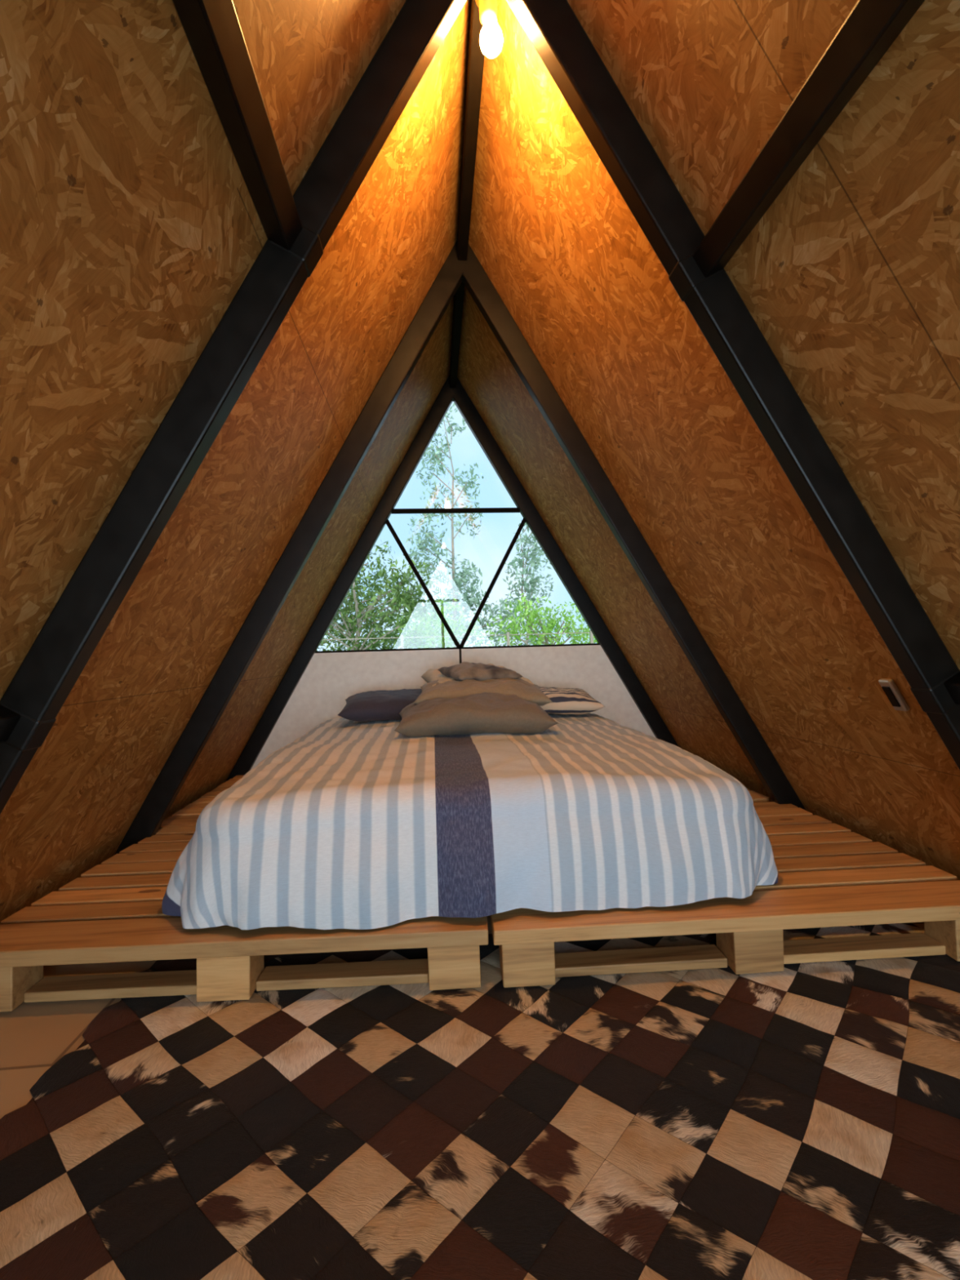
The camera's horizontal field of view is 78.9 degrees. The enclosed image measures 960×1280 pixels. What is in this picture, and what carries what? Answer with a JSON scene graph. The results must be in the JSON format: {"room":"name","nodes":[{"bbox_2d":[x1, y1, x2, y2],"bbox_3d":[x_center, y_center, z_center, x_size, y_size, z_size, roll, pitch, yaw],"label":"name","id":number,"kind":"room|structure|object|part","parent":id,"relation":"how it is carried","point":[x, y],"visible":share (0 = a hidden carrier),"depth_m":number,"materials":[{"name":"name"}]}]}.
{"room":"attic bedroom","nodes":[
{"label":"attic bedroom","id":0,"kind":"room"},
{"bbox_2d":[0,0,471,924],"bbox_3d":[-0.590,-0.402,0.486,1.376,2.392,5.702,-2,-1,-5],"label":"wall","id":1,"kind":"structure","parent":0,"point":[131,225],"depth_m":1.09,"materials":[{"name":"brown wood"}]},
{"bbox_2d":[250,644,655,769],"bbox_3d":[-0.102,0.447,3.304,2.701,0.791,0.040,-2,-1,-5],"label":"wall","id":2,"kind":"structure","parent":0,"point":[322,690],"depth_m":3.27,"materials":[{"name":"white paint"}]},
{"bbox_2d":[315,507,599,653],"bbox_3d":[-0.125,-0.343,3.322,1.802,0.812,0.030,-2,-1,-5],"label":"bars","id":3,"kind":"object","parent":2,"relation":"attached to","point":[458,510],"visible":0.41,"depth_m":3.31,"materials":[{"name":"black metal"}]},
{"bbox_2d":[458,648,462,663],"bbox_3d":[-0.102,0.374,3.284,0.012,0.647,0.003,-2,-1,-5],"label":"trim","id":4,"kind":"structure","parent":2,"relation":"attached to","point":[460,650],"depth_m":3.29,"materials":[{"name":"black metal"}]},
{"bbox_2d":[0,915,924,1119],"bbox_3d":[0.131,0.799,0.514,2.761,0.050,5.702,-2,-1,-5],"label":"floor","id":5,"kind":"structure","parent":0,"point":[34,1037],"depth_m":1.22,"materials":[{"name":"wood"}]},
{"bbox_2d":[158,774,244,829],"bbox_3d":[-0.689,0.771,2.739,1.192,0.139,0.960,-2,-1,-5],"label":"wooden pallet","id":6,"kind":"object","parent":5,"relation":"on","point":[188,815],"visible":0.15,"depth_m":2.44,"materials":[{"name":"brown wood"}]},
{"bbox_2d":[0,825,488,1012],"bbox_3d":[-0.589,0.747,1.760,1.193,0.139,0.942,-2,-1,-2],"label":"wooden pallet","id":7,"kind":"object","parent":5,"relation":"on","point":[113,913],"visible":0.44,"depth_m":1.33,"materials":[{"name":"brown wood"}]},
{"bbox_2d":[161,712,777,929],"bbox_3d":[-0.050,0.510,2.292,1.612,0.325,1.925,-2,-1,-5],"label":"bedspread","id":8,"kind":"object","parent":7,"relation":"on","point":[347,824],"visible":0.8,"depth_m":1.40,"materials":[{"name":"white fabric"}]},
{"bbox_2d":[337,688,422,721],"bbox_3d":[-0.381,0.315,2.852,0.580,0.140,0.398,-1,-1,-8],"label":"pillow","id":9,"kind":"object","parent":8,"relation":"on","point":[382,704],"visible":0.48,"depth_m":2.68,"materials":[{"name":"fabric"}]},
{"bbox_2d":[394,692,559,737],"bbox_3d":[-0.029,0.298,2.339,0.610,0.166,0.420,-2,-1,-6],"label":"pillow","id":10,"kind":"object","parent":8,"relation":"on","point":[484,712],"visible":0.89,"depth_m":2.16,"materials":[{"name":"fabric"}]},
{"bbox_2d":[413,677,553,706],"bbox_3d":[0.008,0.231,2.605,0.581,0.141,0.418,-2,-1,-2],"label":"pillow","id":11,"kind":"object","parent":10,"relation":"on","point":[530,692],"visible":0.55,"depth_m":2.44,"materials":[{"name":"beige fabric"}]},
{"bbox_2d":[421,663,533,686],"bbox_3d":[-0.023,0.200,2.863,0.501,0.166,0.418,-1,-1,-11],"label":"cushion","id":12,"kind":"object","parent":11,"relation":"on","point":[430,675],"visible":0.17,"depth_m":2.82,"materials":[{"name":"fabric"}]},
{"bbox_2d":[437,662,522,680],"bbox_3d":[-0.003,0.154,2.725,0.321,0.109,0.278,-1,-1,-25],"label":"cushion","id":13,"kind":"object","parent":11,"relation":"on","point":[462,671],"visible":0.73,"depth_m":2.63,"materials":[{"name":"fabric"}]},
{"bbox_2d":[539,686,604,715],"bbox_3d":[0.329,0.301,2.889,0.501,0.127,0.379,-2,-1,-2],"label":"striped pillow","id":14,"kind":"object","parent":8,"relation":"on","point":[577,701],"visible":0.56,"depth_m":2.73,"materials":[{"name":"fabric"}]},
{"bbox_2d":[226,374,678,781],"bbox_3d":[-0.123,-0.345,3.297,2.697,2.374,0.050,-2,-1,-5],"label":"frame","id":15,"kind":"object","parent":5,"relation":"on","point":[358,556],"visible":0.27,"depth_m":3.29,"materials":[{"name":"black metal"}]},
{"bbox_2d":[114,240,806,854],"bbox_3d":[-0.038,-0.371,2.224,2.697,2.374,0.050,-2,-1,-5],"label":"frame","id":16,"kind":"object","parent":5,"relation":"on","point":[197,732],"visible":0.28,"depth_m":2.22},
{"bbox_2d":[0,922,959,1279],"bbox_3d":[0.237,0.770,0.619,2.044,0.005,2.011,-2,-1,-5],"label":"cowhide rug","id":17,"kind":"object","parent":5,"relation":"on","point":[800,1122],"visible":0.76,"depth_m":0.93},
{"bbox_2d":[0,0,959,813],"bbox_3d":[0.045,-0.397,1.185,2.697,2.374,0.054,-2,-1,-5],"label":"frame","id":18,"kind":"object","parent":5,"relation":"on","point":[60,653],"visible":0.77,"depth_m":1.17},
{"bbox_2d":[0,704,20,742],"bbox_3d":[-0.745,0.110,-0.615,0.068,0.069,3.398,-2,-1,-5],"label":"steel purlin","id":19,"kind":"object","parent":18,"relation":"attached to","point":[9,719],"visible":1,"depth_m":1.05,"materials":[{"name":"black metal"}]},
{"bbox_2d":[172,0,302,249],"bbox_3d":[-0.245,-0.833,-0.552,0.068,0.069,3.398,-2,-1,-5],"label":"roof beam","id":20,"kind":"structure","parent":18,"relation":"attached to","point":[212,28],"depth_m":0.85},
{"bbox_2d":[449,0,484,387],"bbox_3d":[0.067,-1.530,0.520,0.036,0.085,5.552,-2,-1,-5],"label":"ridge beam","id":21,"kind":"structure","parent":18,"relation":"attached to","point":[475,61],"depth_m":1.77,"materials":[{"name":"black metal"}]},
{"bbox_2d":[475,0,502,58],"bbox_3d":[0.019,-1.387,1.300,0.061,0.162,0.060,-2,-1,-5],"label":"light bulb","id":22,"kind":"object","parent":21,"relation":"attached to","point":[491,37],"visible":1,"depth_m":1.28,"materials":[{"name":"white glass"}]},
{"bbox_2d":[475,0,499,26],"bbox_3d":[0.018,-1.425,1.301,0.060,0.087,0.060,-2,-1,-5],"label":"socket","id":23,"kind":"object","parent":22,"relation":"attached to","point":[487,8],"depth_m":1.29,"materials":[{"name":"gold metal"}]},
{"bbox_3d":[0.025,-1.347,1.299,0.052,0.080,0.052,-2,-1,-5],"label":"bulb glass","id":24,"kind":"part","parent":22,"relation":"part of","materials":[{"name":"white glass"}]},
{"bbox_2d":[693,0,924,277],"bbox_3d":[0.605,-0.821,-0.485,0.068,0.069,3.398,-2,-1,-5],"label":"roof beam","id":25,"kind":"structure","parent":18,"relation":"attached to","point":[871,27],"depth_m":0.86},
{"bbox_2d":[943,671,959,705],"bbox_3d":[1.137,0.059,-0.464,0.068,0.069,3.398,-2,-1,-5],"label":"steel purlin","id":26,"kind":"object","parent":18,"relation":"attached to","point":[952,685],"visible":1,"depth_m":1.21,"materials":[{"name":"black metal"}]},
{"bbox_2d":[489,801,959,987],"bbox_3d":[0.623,0.713,1.810,1.259,0.139,0.981,-2,-1,-5],"label":"wooden pallet","id":27,"kind":"object","parent":5,"relation":"on","point":[829,875],"visible":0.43,"depth_m":1.39,"materials":[{"name":"brown wood"}]},
{"bbox_2d":[746,787,770,802],"bbox_3d":[0.531,0.738,2.817,1.233,0.139,0.999,-2,-1,-5],"label":"wooden pallet","id":28,"kind":"object","parent":5,"relation":"on","point":[756,797],"visible":0.02,"depth_m":2.38,"materials":[{"name":"brown wood"}]},
{"bbox_2d":[457,0,959,880],"bbox_3d":[0.782,-0.440,0.596,1.376,2.392,5.702,-2,-1,-5],"label":"wall","id":29,"kind":"structure","parent":0,"point":[850,277],"depth_m":1.45,"materials":[{"name":"brown wood"}]},
{"bbox_2d":[878,678,909,711],"bbox_3d":[1.025,0.136,1.445,0.052,0.081,0.040,-2,-1,-5],"label":"wall socket","id":30,"kind":"object","parent":29,"relation":"attached to","point":[889,686],"visible":1,"depth_m":1.43,"materials":[{"name":"plastic"}]},
{"label":"outside","id":31,"kind":"structure","parent":0,"visible":0},
{"bbox_3d":[-3.514,2.700,46.622,120.000,0.400,86.388,-2,-1,-5],"label":"ground","id":32,"kind":"structure","parent":31,"visible":0},
{"bbox_2d":[316,539,413,651],"bbox_3d":[-3.091,-0.220,12.809,3.429,4.718,2.672,-2,-1,-5],"label":"broadleaf tree","id":33,"kind":"object","parent":32,"relation":"on","point":[363,601],"visible":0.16,"depth_m":12.87,"materials":[{"name":"green plant"}]},
{"bbox_2d":[315,555,442,651],"bbox_3d":[-1.954,0.281,9.871,2.714,3.519,2.522,-2,-1,-5],"label":"broadleaf tree","id":34,"kind":"object","parent":32,"relation":"on","point":[406,598],"visible":0.44,"depth_m":9.66,"materials":[{"name":"green plant"}]},
{"bbox_2d":[393,595,499,648],"bbox_3d":[-0.852,0.588,12.262,2.238,2.949,2.352,-1,-2,-42],"label":"shrub","id":35,"kind":"object","parent":32,"relation":"on","point":[431,641],"visible":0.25,"depth_m":12.16,"materials":[{"name":"green plant"}]},
{"bbox_2d":[377,403,525,648],"bbox_3d":[-0.798,-2.111,15.073,3.723,8.463,2.080,-1,-1,-26],"label":"eucalyptus tree","id":36,"kind":"object","parent":32,"relation":"on","point":[468,603],"visible":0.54,"depth_m":15.02,"materials":[{"name":"green plant"}]},
{"bbox_2d":[322,630,593,648],"bbox_3d":[-0.006,0.925,8.526,7.000,2.060,0.040,-2,-1,-5],"label":"wire fence","id":37,"kind":"object","parent":32,"relation":"on","point":[508,634],"visible":0.13,"depth_m":8.55,"materials":[{"name":"grey metal"}]},
{"bbox_2d":[488,514,559,645],"bbox_3d":[1.407,-1.134,17.124,1.855,6.474,2.426,-3,-2,41],"label":"eucalyptus tree","id":38,"kind":"object","parent":32,"relation":"on","point":[534,560],"visible":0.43,"depth_m":17.06,"materials":[{"name":"green plant"}]},
{"bbox_2d":[486,592,598,646],"bbox_3d":[1.407,0.517,10.641,2.543,2.886,1.880,-2,-1,-5],"label":"shrub","id":39,"kind":"object","parent":32,"relation":"on","point":[544,640],"visible":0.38,"depth_m":10.53,"materials":[{"name":"green plant"}]}
]}

